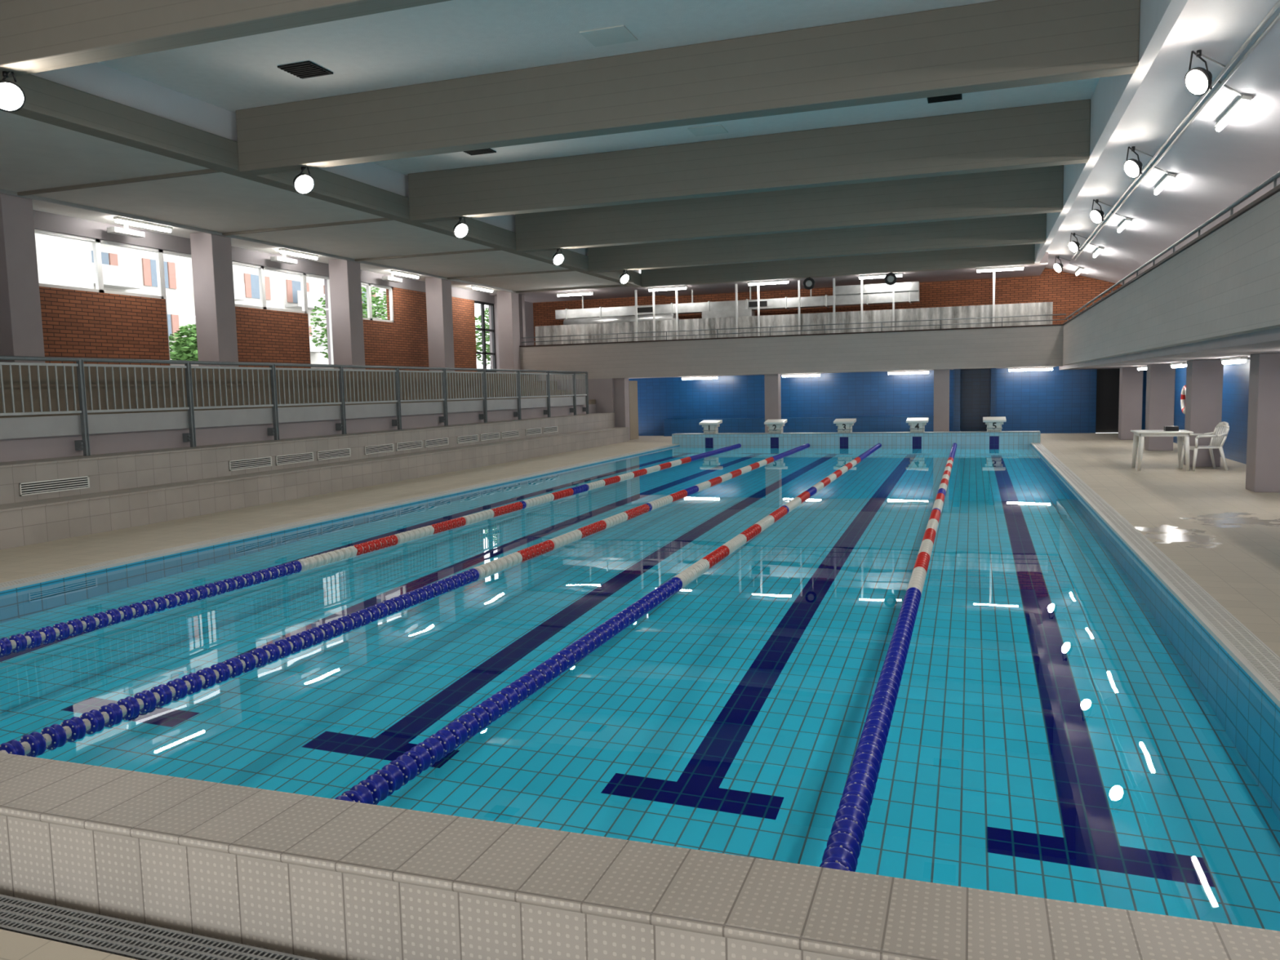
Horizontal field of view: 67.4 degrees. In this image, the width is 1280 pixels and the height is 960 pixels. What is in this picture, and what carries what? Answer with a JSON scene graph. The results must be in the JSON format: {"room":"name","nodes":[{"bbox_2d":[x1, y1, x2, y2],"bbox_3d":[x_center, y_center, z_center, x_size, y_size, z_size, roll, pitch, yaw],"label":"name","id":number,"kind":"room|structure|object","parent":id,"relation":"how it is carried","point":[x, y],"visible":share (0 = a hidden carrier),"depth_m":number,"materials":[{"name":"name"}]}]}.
{"room":"indoor swimming pool","nodes":[
{"label":"indoor swimming pool","id":0,"kind":"room"},
{"bbox_2d":[32,209,533,372],"bbox_3d":[-9.933,-2.580,19.653,0.250,5.400,37.000,1,6,19],"label":"wall","id":1,"kind":"structure","parent":0,"point":[76,323],"depth_m":22.02,"materials":[{"name":"brick"}]},
{"bbox_2d":[34,228,164,298],"bbox_3d":[-10.326,-4.080,18.334,0.080,1.010,2.950,1,6,19],"label":"window","id":2,"kind":"structure","parent":1,"relation":"in","point":[95,242],"depth_m":18.30,"materials":[{"name":"white plastic"}]},
{"bbox_2d":[160,249,198,365],"bbox_3d":[-9.643,-3.595,20.326,0.080,2.380,1.150,1,6,19],"label":"window","id":3,"kind":"structure","parent":1,"relation":"in","point":[162,251],"depth_m":19.86,"materials":[{"name":"white plastic"}]},
{"bbox_2d":[231,261,306,313],"bbox_3d":[-8.861,-4.512,22.567,0.080,1.010,2.950,1,6,19],"label":"window","id":4,"kind":"structure","parent":1,"relation":"in","point":[260,268],"depth_m":22.57,"materials":[{"name":"white plastic"}]},
{"bbox_2d":[304,272,333,368],"bbox_3d":[-8.195,-4.023,24.512,0.080,2.380,1.050,1,6,19],"label":"window","id":5,"kind":"structure","parent":1,"relation":"in","point":[305,274],"depth_m":24.87,"materials":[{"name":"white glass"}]},
{"bbox_2d":[360,282,393,322],"bbox_3d":[-7.502,-4.913,26.494,0.080,1.010,2.300,1,6,19],"label":"window","id":6,"kind":"structure","parent":1,"relation":"in","point":[368,286],"depth_m":26.63,"materials":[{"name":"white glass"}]},
{"bbox_2d":[474,300,496,372],"bbox_3d":[-5.329,-4.869,32.790,0.080,2.380,1.450,1,6,19],"label":"window","id":7,"kind":"structure","parent":1,"relation":"in","point":[482,329],"depth_m":32.80,"materials":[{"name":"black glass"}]},
{"bbox_2d":[0,110,623,293],"bbox_3d":[-7.463,-5.119,18.539,5.500,0.250,37.000,1,6,19],"label":"ceiling","id":8,"kind":"structure","parent":0,"point":[34,154],"depth_m":17.23,"materials":[{"name":"grey paint"}]},
{"bbox_2d":[17,168,221,195],"bbox_3d":[-8.151,-4.607,14.875,4.400,0.050,0.060,1,6,19],"label":"trim","id":9,"kind":"structure","parent":8,"relation":"attached to","point":[206,171],"depth_m":14.81,"materials":[{"name":"paint"}]},
{"bbox_2d":[106,223,145,237],"bbox_3d":[-9.878,-4.819,18.449,0.200,0.220,0.700,1,6,19],"label":"emergency light","id":10,"kind":"object","parent":8,"relation":"hanging from","point":[125,231],"visible":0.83,"depth_m":18.39,"materials":[{"name":"plastic"}]},
{"bbox_2d":[113,216,173,232],"bbox_3d":[-9.485,-4.877,18.360,0.100,0.105,1.300,1,6,19],"label":"lamp","id":11,"kind":"object","parent":8,"relation":"attached to","point":[117,220],"visible":1,"depth_m":18.28,"materials":[{"name":"white plastic"}]},
{"bbox_2d":[0,188,519,293],"bbox_3d":[-9.501,-4.786,17.152,0.040,0.060,33.000,1,6,19],"label":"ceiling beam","id":12,"kind":"structure","parent":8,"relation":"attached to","point":[2,191],"depth_m":19.48,"materials":[{"name":"concrete"}]},
{"bbox_2d":[270,253,297,264],"bbox_3d":[-8.413,-5.252,22.681,0.200,0.220,0.700,1,6,19],"label":"emergency light","id":13,"kind":"object","parent":8,"relation":"hanging from","point":[277,259],"visible":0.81,"depth_m":22.61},
{"bbox_2d":[278,248,318,259],"bbox_3d":[-8.020,-5.310,22.593,0.100,0.105,1.300,1,6,19],"label":"lamp","id":14,"kind":"object","parent":8,"relation":"attached to","point":[282,251],"visible":1,"depth_m":22.51,"materials":[{"name":"white plastic"}]},
{"bbox_2d":[222,217,393,235],"bbox_3d":[-6.686,-5.040,19.107,4.400,0.050,0.060,1,6,19],"label":"trim","id":15,"kind":"structure","parent":8,"relation":"attached to","point":[377,220],"depth_m":19.05,"materials":[{"name":"paint"}]},
{"bbox_2d":[0,74,641,287],"bbox_3d":[-5.381,-4.878,15.690,0.300,0.410,32.950,1,6,19],"label":"beam","id":16,"kind":"structure","parent":8,"relation":"attached to","point":[47,101],"depth_m":13.35,"materials":[{"name":"paint"}]},
{"bbox_2d":[30,62,639,272],"bbox_3d":[-5.439,-5.289,15.588,0.150,0.450,32.800,1,6,19],"label":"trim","id":17,"kind":"structure","parent":16,"relation":"on","point":[97,79],"depth_m":12.99,"materials":[{"name":"white paint"}]},
{"bbox_2d":[354,248,501,261],"bbox_3d":[-5.221,-5.472,23.340,4.400,0.050,0.060,1,6,19],"label":"trim","id":18,"kind":"structure","parent":8,"relation":"attached to","point":[491,249],"depth_m":23.29,"materials":[{"name":"paint"}]},
{"bbox_2d":[447,269,574,279],"bbox_3d":[-3.756,-5.905,27.573,4.400,0.050,0.060,1,6,19],"label":"trim","id":19,"kind":"structure","parent":8,"relation":"attached to","point":[562,270],"depth_m":27.53,"materials":[{"name":"paint"}]},
{"bbox_2d":[515,284,628,293],"bbox_3d":[-2.291,-6.337,31.805,4.400,0.050,0.060,1,6,19],"label":"trim","id":20,"kind":"structure","parent":8,"relation":"attached to","point":[612,286],"depth_m":31.77,"materials":[{"name":"paint"}]},
{"bbox_2d":[494,293,614,413],"bbox_3d":[-2.930,-3.853,32.781,4.400,5.150,0.500,1,6,19],"label":"wall","id":21,"kind":"structure","parent":0,"point":[602,390],"depth_m":32.15,"materials":[{"name":"grey paint"}]},
{"bbox_2d":[97,0,1099,175],"bbox_3d":[0.239,-5.557,13.595,12.180,0.200,32.800,1,6,19],"label":"ceiling","id":22,"kind":"structure","parent":0,"point":[452,39],"depth_m":11.70,"materials":[{"name":"paint"}]},
{"bbox_2d":[0,0,451,79],"bbox_3d":[-1.711,-4.438,7.899,11.730,0.870,0.300,1,6,19],"label":"ceiling beam","id":23,"kind":"structure","parent":22,"relation":"attached to","point":[37,36],"depth_m":8.82,"materials":[{"name":"paint"}]},
{"bbox_2d":[0,71,26,112],"bbox_3d":[-6.305,-3.881,9.544,0.254,0.403,0.296,1,6,19],"label":"floodlight","id":24,"kind":"object","parent":23,"relation":"hanging from","point":[12,97],"visible":1,"depth_m":9.54,"materials":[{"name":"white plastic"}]},
{"bbox_2d":[277,60,333,79],"bbox_3d":[-4.252,-5.206,12.209,0.480,0.035,0.480,1,6,19],"label":"ceiling vent","id":25,"kind":"object","parent":22,"relation":"in","point":[305,69],"visible":1,"depth_m":12.15,"materials":[{"name":"metal"}]},
{"bbox_2d":[579,25,637,46],"bbox_3d":[-0.365,-5.218,11.287,0.550,0.015,0.500,1,6,19],"label":"ceiling hatch","id":26,"kind":"object","parent":22,"relation":"attached to","point":[620,33],"visible":1,"depth_m":11.26,"materials":[{"name":"grey paint"}]},
{"bbox_2d":[235,0,1140,175],"bbox_3d":[-0.246,-4.871,12.132,11.730,0.870,0.300,1,6,19],"label":"ceiling beam","id":27,"kind":"structure","parent":22,"relation":"attached to","point":[999,44],"depth_m":11.58,"materials":[{"name":"paint"}]},
{"bbox_2d":[293,166,315,194],"bbox_3d":[-4.840,-4.313,13.777,0.254,0.403,0.296,1,6,19],"label":"floodlight","id":28,"kind":"object","parent":27,"relation":"hanging from","point":[303,183],"visible":1,"depth_m":13.75,"materials":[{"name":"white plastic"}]},
{"bbox_2d":[687,124,728,136],"bbox_3d":[1.101,-5.651,15.520,0.550,0.015,0.500,1,6,19],"label":"ceiling hatch","id":29,"kind":"object","parent":22,"relation":"attached to","point":[713,129],"visible":1,"depth_m":15.49,"materials":[{"name":"grey paint"}]},
{"bbox_2d":[408,98,1090,222],"bbox_3d":[1.220,-5.303,16.365,11.730,0.870,0.300,1,6,19],"label":"ceiling beam","id":30,"kind":"structure","parent":22,"relation":"attached to","point":[1053,134],"depth_m":15.91,"materials":[{"name":"paint"}]},
{"bbox_2d":[453,217,468,238],"bbox_3d":[-3.374,-4.746,18.009,0.254,0.403,0.296,1,6,19],"label":"floodlight","id":31,"kind":"object","parent":30,"relation":"hanging from","point":[460,230],"visible":0.99,"depth_m":17.98,"materials":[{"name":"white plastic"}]},
{"bbox_2d":[515,164,1063,252],"bbox_3d":[2.685,-5.736,20.598,11.730,0.870,0.300,1,6,19],"label":"ceiling beam","id":32,"kind":"structure","parent":22,"relation":"attached to","point":[1034,190],"depth_m":20.21,"materials":[{"name":"paint"}]},
{"bbox_2d":[587,213,1046,272],"bbox_3d":[4.150,-6.169,24.831,11.730,0.870,0.300,1,6,19],"label":"ceiling beam","id":33,"kind":"structure","parent":22,"relation":"attached to","point":[1023,229],"depth_m":24.48,"materials":[{"name":"paint"}]},
{"bbox_2d":[640,244,1035,288],"bbox_3d":[5.615,-6.601,29.063,11.730,0.870,0.300,1,6,19],"label":"ceiling beam","id":34,"kind":"structure","parent":22,"relation":"attached to","point":[1015,255],"depth_m":28.76,"materials":[{"name":"paint"}]},
{"bbox_2d":[927,93,962,103],"bbox_3d":[4.425,-5.569,13.952,0.480,0.035,0.480,1,6,19],"label":"ceiling vent","id":35,"kind":"object","parent":22,"relation":"in","point":[957,96],"visible":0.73,"depth_m":13.99,"materials":[{"name":"metal"}]},
{"bbox_2d":[1034,0,1187,263],"bbox_3d":[5.901,-4.990,11.746,0.140,0.840,32.900,1,6,19],"label":"ceiling beam","id":36,"kind":"structure","parent":22,"relation":"attached to","point":[1112,95],"depth_m":12.17,"materials":[{"name":"white paint"}]},
{"bbox_2d":[0,432,1279,959],"bbox_3d":[1.732,0.423,15.604,16.900,0.450,36.400,1,6,19],"label":"floor","id":37,"kind":"structure","parent":0,"point":[1224,535],"depth_m":12.39,"materials":[{"name":"beige tile"}]},
{"bbox_2d":[0,894,317,959],"bbox_3d":[-2.537,1.468,3.372,10.430,0.039,0.170,1,6,19],"label":"drain grate","id":38,"kind":"object","parent":37,"relation":"on","point":[121,937],"visible":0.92,"depth_m":3.07,"materials":[{"name":"metal"}]},
{"bbox_2d":[0,364,595,462],"bbox_3d":[-8.545,-0.865,17.211,3.600,2.380,32.980,1,6,19],"label":"terrace","id":39,"kind":"object","parent":37,"relation":"on","point":[53,446],"visible":0.27,"depth_m":17.16,"materials":[{"name":"grey paint"}]},
{"bbox_2d":[0,193,44,363],"bbox_3d":[-10.320,-3.274,15.756,0.550,2.770,0.550,1,6,19],"label":"column","id":40,"kind":"structure","parent":39,"relation":"on","point":[21,334],"depth_m":15.59,"materials":[{"name":"grey paint"}]},
{"bbox_2d":[190,232,238,366],"bbox_3d":[-8.854,-3.707,19.989,0.550,2.770,0.550,1,6,19],"label":"column","id":41,"kind":"structure","parent":39,"relation":"on","point":[211,254],"depth_m":19.77,"materials":[{"name":"grey paint"}]},
{"bbox_2d":[328,258,365,369],"bbox_3d":[-7.389,-4.139,24.221,0.550,2.770,0.550,1,6,19],"label":"column","id":42,"kind":"structure","parent":39,"relation":"on","point":[344,276],"depth_m":24.00,"materials":[{"name":"grey paint"}]},
{"bbox_2d":[425,277,454,371],"bbox_3d":[-5.924,-4.572,28.454,0.550,2.770,0.550,1,6,19],"label":"column","id":43,"kind":"structure","parent":39,"relation":"on","point":[438,291],"depth_m":28.23,"materials":[{"name":"grey paint"}]},
{"bbox_2d":[496,291,520,373],"bbox_3d":[-4.459,-5.004,32.687,0.550,2.770,0.550,1,6,19],"label":"column","id":44,"kind":"structure","parent":39,"relation":"on","point":[508,304],"depth_m":32.45,"materials":[{"name":"grey paint"}]},
{"bbox_2d":[0,413,629,550],"bbox_3d":[-6.277,-0.181,16.496,1.165,0.950,32.980,1,6,19],"label":"wall","id":45,"kind":"structure","parent":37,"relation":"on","point":[42,500],"depth_m":15.32,"materials":[{"name":"grey tile"}]},
{"bbox_2d":[18,475,89,496],"bbox_3d":[-7.589,0.073,12.469,0.018,0.160,1.000,1,6,19],"label":"vent grille","id":46,"kind":"object","parent":45,"relation":"attached to","point":[53,485],"depth_m":12.44,"materials":[{"name":"white plastic"}]},
{"bbox_2d":[228,456,271,471],"bbox_3d":[-6.420,-0.272,15.845,0.018,0.160,0.980,1,6,19],"label":"vent grille","id":47,"kind":"object","parent":45,"relation":"attached to","point":[238,463],"depth_m":15.82,"materials":[{"name":"white plastic"}]},
{"bbox_2d":[0,355,588,456],"bbox_3d":[-8.213,-1.300,16.483,2.895,1.368,31.910,1,6,19],"label":"guard railing","id":48,"kind":"object","parent":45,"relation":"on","point":[85,424],"visible":0.97,"depth_m":16.58,"materials":[{"name":"metal"}]},
{"bbox_2d":[275,452,314,465],"bbox_3d":[-6.062,-0.378,16.880,0.018,0.160,0.980,1,6,19],"label":"vent grille","id":49,"kind":"object","parent":45,"relation":"attached to","point":[282,458],"depth_m":16.87,"materials":[{"name":"white plastic"}]},
{"bbox_2d":[316,448,351,460],"bbox_3d":[-5.704,-0.484,17.915,0.018,0.160,0.980,1,6,19],"label":"vent grille","id":50,"kind":"object","parent":45,"relation":"attached to","point":[322,454],"depth_m":17.90,"materials":[{"name":"white plastic"}]},
{"bbox_2d":[364,443,393,454],"bbox_3d":[-5.232,-0.623,19.279,0.018,0.160,0.980,1,6,19],"label":"vent grille","id":51,"kind":"object","parent":45,"relation":"attached to","point":[369,448],"depth_m":19.26,"materials":[{"name":"white plastic"}]},
{"bbox_2d":[395,440,422,450],"bbox_3d":[-4.874,-0.729,20.313,0.018,0.160,0.980,1,6,19],"label":"vent grille","id":52,"kind":"object","parent":45,"relation":"attached to","point":[400,445],"depth_m":20.31,"materials":[{"name":"white plastic"}]},
{"bbox_2d":[424,437,448,447],"bbox_3d":[-4.516,-0.835,21.348,0.018,0.160,0.980,1,6,19],"label":"vent grille","id":53,"kind":"object","parent":45,"relation":"attached to","point":[428,442],"depth_m":21.34,"materials":[{"name":"white plastic"}]},
{"bbox_2d":[457,434,478,443],"bbox_3d":[-4.060,-0.969,22.665,0.018,0.160,0.980,1,6,19],"label":"vent grille","id":54,"kind":"object","parent":45,"relation":"attached to","point":[461,438],"depth_m":22.65,"materials":[{"name":"white plastic"}]},
{"bbox_2d":[480,431,499,440],"bbox_3d":[-3.702,-1.075,23.699,0.018,0.160,0.980,1,6,19],"label":"vent grille","id":55,"kind":"object","parent":45,"relation":"attached to","point":[484,436],"depth_m":23.69,"materials":[{"name":"white plastic"}]},
{"bbox_2d":[501,430,519,438],"bbox_3d":[-3.343,-1.181,24.734,0.018,0.160,0.980,1,6,19],"label":"vent grille","id":56,"kind":"object","parent":45,"relation":"attached to","point":[504,433],"depth_m":24.73,"materials":[{"name":"white plastic"}]},
{"bbox_2d":[613,377,630,439],"bbox_3d":[-0.633,-2.381,32.274,0.440,2.110,0.440,1,6,19],"label":"column","id":57,"kind":"structure","parent":37,"relation":"on","point":[621,392],"depth_m":32.06,"materials":[{"name":"grey paint"}]},
{"bbox_2d":[519,171,1279,380],"bbox_3d":[0.364,-2.587,15.770,19.650,1.554,36.400,1,6,19],"label":"gallery","id":58,"kind":"object","parent":57,"relation":"on","point":[1216,296],"visible":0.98,"depth_m":21.59,"materials":[{"name":"grey paint"}]},
{"bbox_2d":[534,271,1053,345],"bbox_3d":[4.189,-4.959,30.693,16.600,2.700,0.102,1,6,19],"label":"railing","id":59,"kind":"object","parent":58,"relation":"on","point":[1042,308],"visible":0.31,"depth_m":30.36,"materials":[{"name":"metal"}]},
{"bbox_2d":[887,369,929,374],"bbox_3d":[8.633,-3.464,30.891,1.300,0.105,0.100,1,6,19],"label":"lamp","id":60,"kind":"object","parent":58,"relation":"attached to","point":[926,371],"visible":1,"depth_m":30.85,"materials":[{"name":"white plastic"}]},
{"bbox_2d":[1008,366,1053,371],"bbox_3d":[12.083,-3.431,29.700,1.300,0.105,0.100,1,6,19],"label":"lamp","id":61,"kind":"object","parent":58,"relation":"attached to","point":[1047,368],"visible":1,"depth_m":29.66,"materials":[{"name":"white plastic"}]},
{"bbox_2d":[1220,356,1248,364],"bbox_3d":[9.861,-1.983,15.946,0.100,0.105,1.300,1,6,19],"label":"lamp","id":62,"kind":"object","parent":58,"relation":"attached to","point":[1234,360],"visible":1,"depth_m":15.77,"materials":[{"name":"white plastic"}]},
{"bbox_2d":[0,431,1279,959],"bbox_3d":[1.804,0.537,15.924,10.510,1.360,26.412,1,6,19],"label":"swimming pool","id":63,"kind":"object","parent":37,"relation":"in","point":[1081,761],"visible":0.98,"depth_m":6.11,"materials":[{"name":"tile"}]},
{"bbox_2d":[0,443,741,656],"bbox_3d":[-1.154,0.187,16.892,0.126,0.126,25.610,1,6,19],"label":"lane rope","id":64,"kind":"object","parent":63,"relation":"on","point":[20,642],"visible":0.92,"depth_m":9.37,"materials":[{"name":"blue plastic"}]},
{"bbox_2d":[0,443,809,756],"bbox_3d":[0.793,0.206,16.220,0.126,0.126,25.610,1,6,19],"label":"lane rope","id":65,"kind":"object","parent":63,"relation":"on","point":[35,744],"visible":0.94,"depth_m":6.69,"materials":[{"name":"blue plastic"}]},
{"bbox_2d":[334,443,881,804],"bbox_3d":[2.722,0.224,15.554,0.126,0.126,25.610,1,6,19],"label":"lane rope","id":66,"kind":"object","parent":63,"relation":"on","point":[383,783],"visible":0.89,"depth_m":5.71,"materials":[{"name":"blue plastic"}]},
{"bbox_2d":[698,419,722,433],"bbox_3d":[2.167,-1.626,29.404,0.600,0.399,0.540,1,6,19],"label":"starting block","id":67,"kind":"object","parent":63,"relation":"on","point":[709,426],"visible":1,"depth_m":29.24,"materials":[{"name":"plastic"}]},
{"bbox_2d":[764,419,786,433],"bbox_3d":[4.067,-1.607,28.749,0.600,0.399,0.540,1,6,19],"label":"starting block","id":68,"kind":"object","parent":63,"relation":"on","point":[775,426],"visible":1,"depth_m":28.57,"materials":[{"name":"plastic"}]},
{"bbox_2d":[833,418,856,432],"bbox_3d":[5.995,-1.589,28.083,0.600,0.399,0.540,1,6,19],"label":"starting block","id":69,"kind":"object","parent":63,"relation":"on","point":[844,425],"visible":1,"depth_m":27.91,"materials":[{"name":"plastic"}]},
{"bbox_2d":[819,442,957,871],"bbox_3d":[4.664,0.243,14.884,0.126,0.126,25.610,1,6,19],"label":"lane rope","id":70,"kind":"object","parent":63,"relation":"on","point":[842,851],"visible":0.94,"depth_m":4.75,"materials":[{"name":"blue plastic"}]},
{"bbox_2d":[906,417,928,432],"bbox_3d":[7.924,-1.570,27.418,0.600,0.399,0.540,1,6,19],"label":"starting block","id":71,"kind":"object","parent":63,"relation":"on","point":[917,424],"visible":1,"depth_m":27.25,"materials":[{"name":"plastic"}]},
{"bbox_2d":[982,416,1006,431],"bbox_3d":[9.871,-1.552,26.745,0.600,0.399,0.540,1,6,19],"label":"starting block","id":72,"kind":"object","parent":63,"relation":"on","point":[993,424],"visible":1,"depth_m":26.57,"materials":[{"name":"plastic"}]},
{"bbox_2d":[764,373,781,432],"bbox_3d":[4.235,-2.333,30.594,0.440,2.110,0.440,1,6,19],"label":"column","id":73,"kind":"structure","parent":37,"relation":"on","point":[771,381],"depth_m":30.36,"materials":[{"name":"grey paint"}]},
{"bbox_2d":[663,415,933,435],"bbox_3d":[5.359,-1.856,33.251,9.400,0.610,0.400,1,6,19],"label":"wall ledge","id":74,"kind":"object","parent":37,"relation":"on","point":[863,424],"visible":0.51,"depth_m":32.98,"materials":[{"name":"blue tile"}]},
{"bbox_2d":[933,368,949,431],"bbox_3d":[9.084,-2.287,28.920,0.440,2.110,0.440,1,6,19],"label":"column","id":75,"kind":"structure","parent":37,"relation":"on","point":[941,377],"depth_m":28.70,"materials":[{"name":"grey paint"}]},
{"bbox_2d":[1118,366,1142,439],"bbox_3d":[13.660,-2.135,26.735,0.520,2.010,0.500,1,6,19],"label":"column","id":76,"kind":"structure","parent":37,"relation":"on","point":[1131,380],"depth_m":26.51,"materials":[{"name":"grey paint"}]},
{"bbox_2d":[1144,364,1175,450],"bbox_3d":[12.211,-1.707,22.549,0.520,2.010,0.500,1,6,19],"label":"column","id":77,"kind":"structure","parent":37,"relation":"on","point":[1161,378],"depth_m":22.32,"materials":[{"name":"grey paint"}]},
{"bbox_2d":[1130,429,1193,471],"bbox_3d":[9.681,-0.555,17.855,0.920,0.717,0.800,1,6,19],"label":"plastic table","id":78,"kind":"object","parent":37,"relation":"on","point":[1139,435],"visible":0.98,"depth_m":17.63,"materials":[{"name":"plastic"}]},
{"bbox_2d":[1183,359,1223,466],"bbox_3d":[10.746,-1.275,18.316,0.520,2.010,0.500,1,6,19],"label":"column","id":79,"kind":"structure","parent":37,"relation":"on","point":[1204,378],"depth_m":18.09,"materials":[{"name":"grey paint"}]},
{"bbox_2d":[1179,421,1229,471],"bbox_3d":[10.350,-0.623,17.569,0.655,0.882,0.592,-1,5,7],"label":"plastic chair","id":80,"kind":"object","parent":37,"relation":"on","point":[1215,442],"visible":0.89,"depth_m":17.44,"materials":[{"name":"plastic"}]},
{"bbox_2d":[1245,353,1279,492],"bbox_3d":[9.281,-0.842,14.084,0.520,2.010,0.500,1,6,19],"label":"column","id":81,"kind":"structure","parent":37,"relation":"on","point":[1263,447],"depth_m":13.92,"materials":[{"name":"grey paint"}]},
{"bbox_2d":[489,252,1048,302],"bbox_3d":[3.857,-6.600,31.984,17.700,0.340,4.050,1,6,19],"label":"ceiling","id":82,"kind":"structure","parent":0,"point":[1036,269],"depth_m":31.52,"materials":[{"name":"grey paint"}]},
{"bbox_2d":[555,281,919,324],"bbox_3d":[2.882,-5.083,32.115,12.400,2.660,0.990,1,6,19],"label":"window","id":83,"kind":"structure","parent":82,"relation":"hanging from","point":[908,291],"depth_m":31.85,"materials":[{"name":"glass"}]},
{"bbox_2d":[747,280,789,285],"bbox_3d":[4.042,-6.211,30.232,1.300,0.105,0.100,1,6,19],"label":"lamp","id":84,"kind":"object","parent":82,"relation":"attached to","point":[778,282],"visible":1,"depth_m":30.20,"materials":[{"name":"white plastic"}]},
{"bbox_2d":[976,266,1023,272],"bbox_3d":[10.498,-6.148,28.004,1.300,0.105,0.100,1,6,19],"label":"lamp","id":85,"kind":"object","parent":82,"relation":"attached to","point":[1012,268],"visible":1,"depth_m":27.97,"materials":[{"name":"white plastic"}]},
{"bbox_2d":[533,267,1122,345],"bbox_3d":[5.801,-5.410,33.054,21.100,3.400,0.200,1,6,19],"label":"wall","id":86,"kind":"structure","parent":0,"point":[1068,292],"depth_m":31.34,"materials":[{"name":"red brick"}]},
{"bbox_2d":[628,366,1097,435],"bbox_3d":[5.556,-2.531,32.423,21.100,2.200,2.100,1,6,19],"label":"wall","id":87,"kind":"structure","parent":0,"point":[1055,401],"depth_m":32.24,"materials":[{"name":"tile"}]},
{"bbox_2d":[628,380,638,439],"bbox_3d":[-0.235,-2.391,32.874,0.060,2.000,0.850,1,6,19],"label":"column","id":88,"kind":"structure","parent":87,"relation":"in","point":[633,384],"depth_m":32.84,"materials":[{"name":"beige paint"}]},
{"bbox_2d":[1095,368,1119,432],"bbox_3d":[14.799,-2.529,30.314,0.750,2.070,0.050,1,6,19],"label":"door","id":89,"kind":"structure","parent":87,"relation":"in","point":[1108,380],"depth_m":30.31,"materials":[{"name":"black plastic"}]},
{"bbox_2d":[1044,0,1279,284],"bbox_3d":[8.302,-4.830,13.111,3.550,1.565,37.000,1,6,19],"label":"ceiling","id":90,"kind":"structure","parent":0,"point":[1213,169],"depth_m":13.96,"materials":[{"name":"white paint"}]},
{"bbox_2d":[1089,199,1104,223],"bbox_3d":[8.975,-5.273,18.837,0.254,0.480,0.291,1,6,19],"label":"floodlight","id":91,"kind":"object","parent":90,"relation":"attached to","point":[1096,215],"visible":1,"depth_m":18.81,"materials":[{"name":"black glass"}]},
{"bbox_2d":[1123,146,1142,178],"bbox_3d":[7.510,-4.840,14.605,0.254,0.480,0.291,1,6,19],"label":"floodlight","id":92,"kind":"object","parent":90,"relation":"attached to","point":[1132,167],"visible":1,"depth_m":14.58,"materials":[{"name":"black glass"}]},
{"bbox_2d":[1153,173,1175,195],"bbox_3d":[8.799,-4.962,16.115,0.109,0.116,1.300,1,6,19],"label":"lamp","id":93,"kind":"object","parent":90,"relation":"attached to","point":[1169,177],"visible":1,"depth_m":15.94,"materials":[{"name":"white plastic"}]},
{"bbox_2d":[1059,0,1279,267],"bbox_3d":[7.054,-4.700,12.179,0.716,0.231,34.408,1,6,19],"label":"cable conduit","id":94,"kind":"object","parent":90,"relation":"attached to","point":[1277,5],"visible":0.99,"depth_m":11.96,"materials":[{"name":"metal"}]},
{"bbox_2d":[1184,49,1212,96],"bbox_3d":[6.044,-4.408,10.372,0.254,0.480,0.291,1,6,19],"label":"floodlight","id":95,"kind":"object","parent":90,"relation":"attached to","point":[1197,80],"visible":1,"depth_m":10.35,"materials":[{"name":"black plastic"}]},
{"bbox_2d":[1215,94,1252,131],"bbox_3d":[7.333,-4.529,11.883,0.109,0.116,1.300,1,6,19],"label":"lamp","id":96,"kind":"object","parent":90,"relation":"attached to","point":[1243,100],"visible":1,"depth_m":11.72,"materials":[{"name":"white plastic"}]},
{"bbox_2d":[1142,359,1249,464],"bbox_3d":[9.785,-0.768,12.694,0.200,2.200,36.400,1,6,19],"label":"wall","id":97,"kind":"structure","parent":0,"point":[1235,398],"depth_m":19.51,"materials":[{"name":"blue paint"}]},
{"label":"outside","id":98,"kind":"structure","parent":0,"visible":0},
{"bbox_3d":[-38.781,-3.203,50.307,73.800,0.200,150.000,1,6,19],"label":"ground","id":99,"kind":"structure","parent":98,"visible":0},
{"bbox_2d":[35,233,93,288],"bbox_3d":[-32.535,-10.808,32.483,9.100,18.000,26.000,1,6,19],"label":"window pane","id":100,"kind":"structure","parent":99,"relation":"on","point":[61,261],"depth_m":42.44,"materials":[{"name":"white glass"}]},
{"bbox_2d":[168,324,198,360],"bbox_3d":[-14.377,-3.686,31.829,2.580,3.137,2.580,1,6,19],"label":"tree","id":101,"kind":"object","parent":99,"relation":"on","point":[186,348],"visible":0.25,"depth_m":30.96,"materials":[{"name":"green plant"}]},
{"bbox_2d":[90,241,387,364],"bbox_3d":[-27.427,-12.542,65.622,9.100,15.000,32.000,1,6,19],"label":"apartment building","id":102,"kind":"structure","parent":99,"relation":"on","point":[125,269],"depth_m":56.77,"materials":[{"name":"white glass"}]},
{"bbox_2d":[108,253,376,337],"bbox_3d":[-24.199,-12.740,64.272,0.080,13.500,30.300,1,6,19],"label":"shutter","id":103,"kind":"object","parent":102,"relation":"hanging from","point":[281,288],"depth_m":56.94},
{"bbox_2d":[308,286,387,358],"bbox_3d":[-13.037,-6.266,44.820,4.550,5.763,4.525,1,6,19],"label":"tree","id":104,"kind":"object","parent":99,"relation":"on","point":[375,300],"visible":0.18,"depth_m":44.07,"materials":[{"name":"green plant"}]},
{"bbox_2d":[475,307,490,368],"bbox_3d":[-6.682,-6.318,47.919,3.992,4.998,3.990,1,6,19],"label":"tree","id":105,"kind":"object","parent":99,"relation":"on","point":[486,326],"visible":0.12,"depth_m":47.17,"materials":[{"name":"green plant"}]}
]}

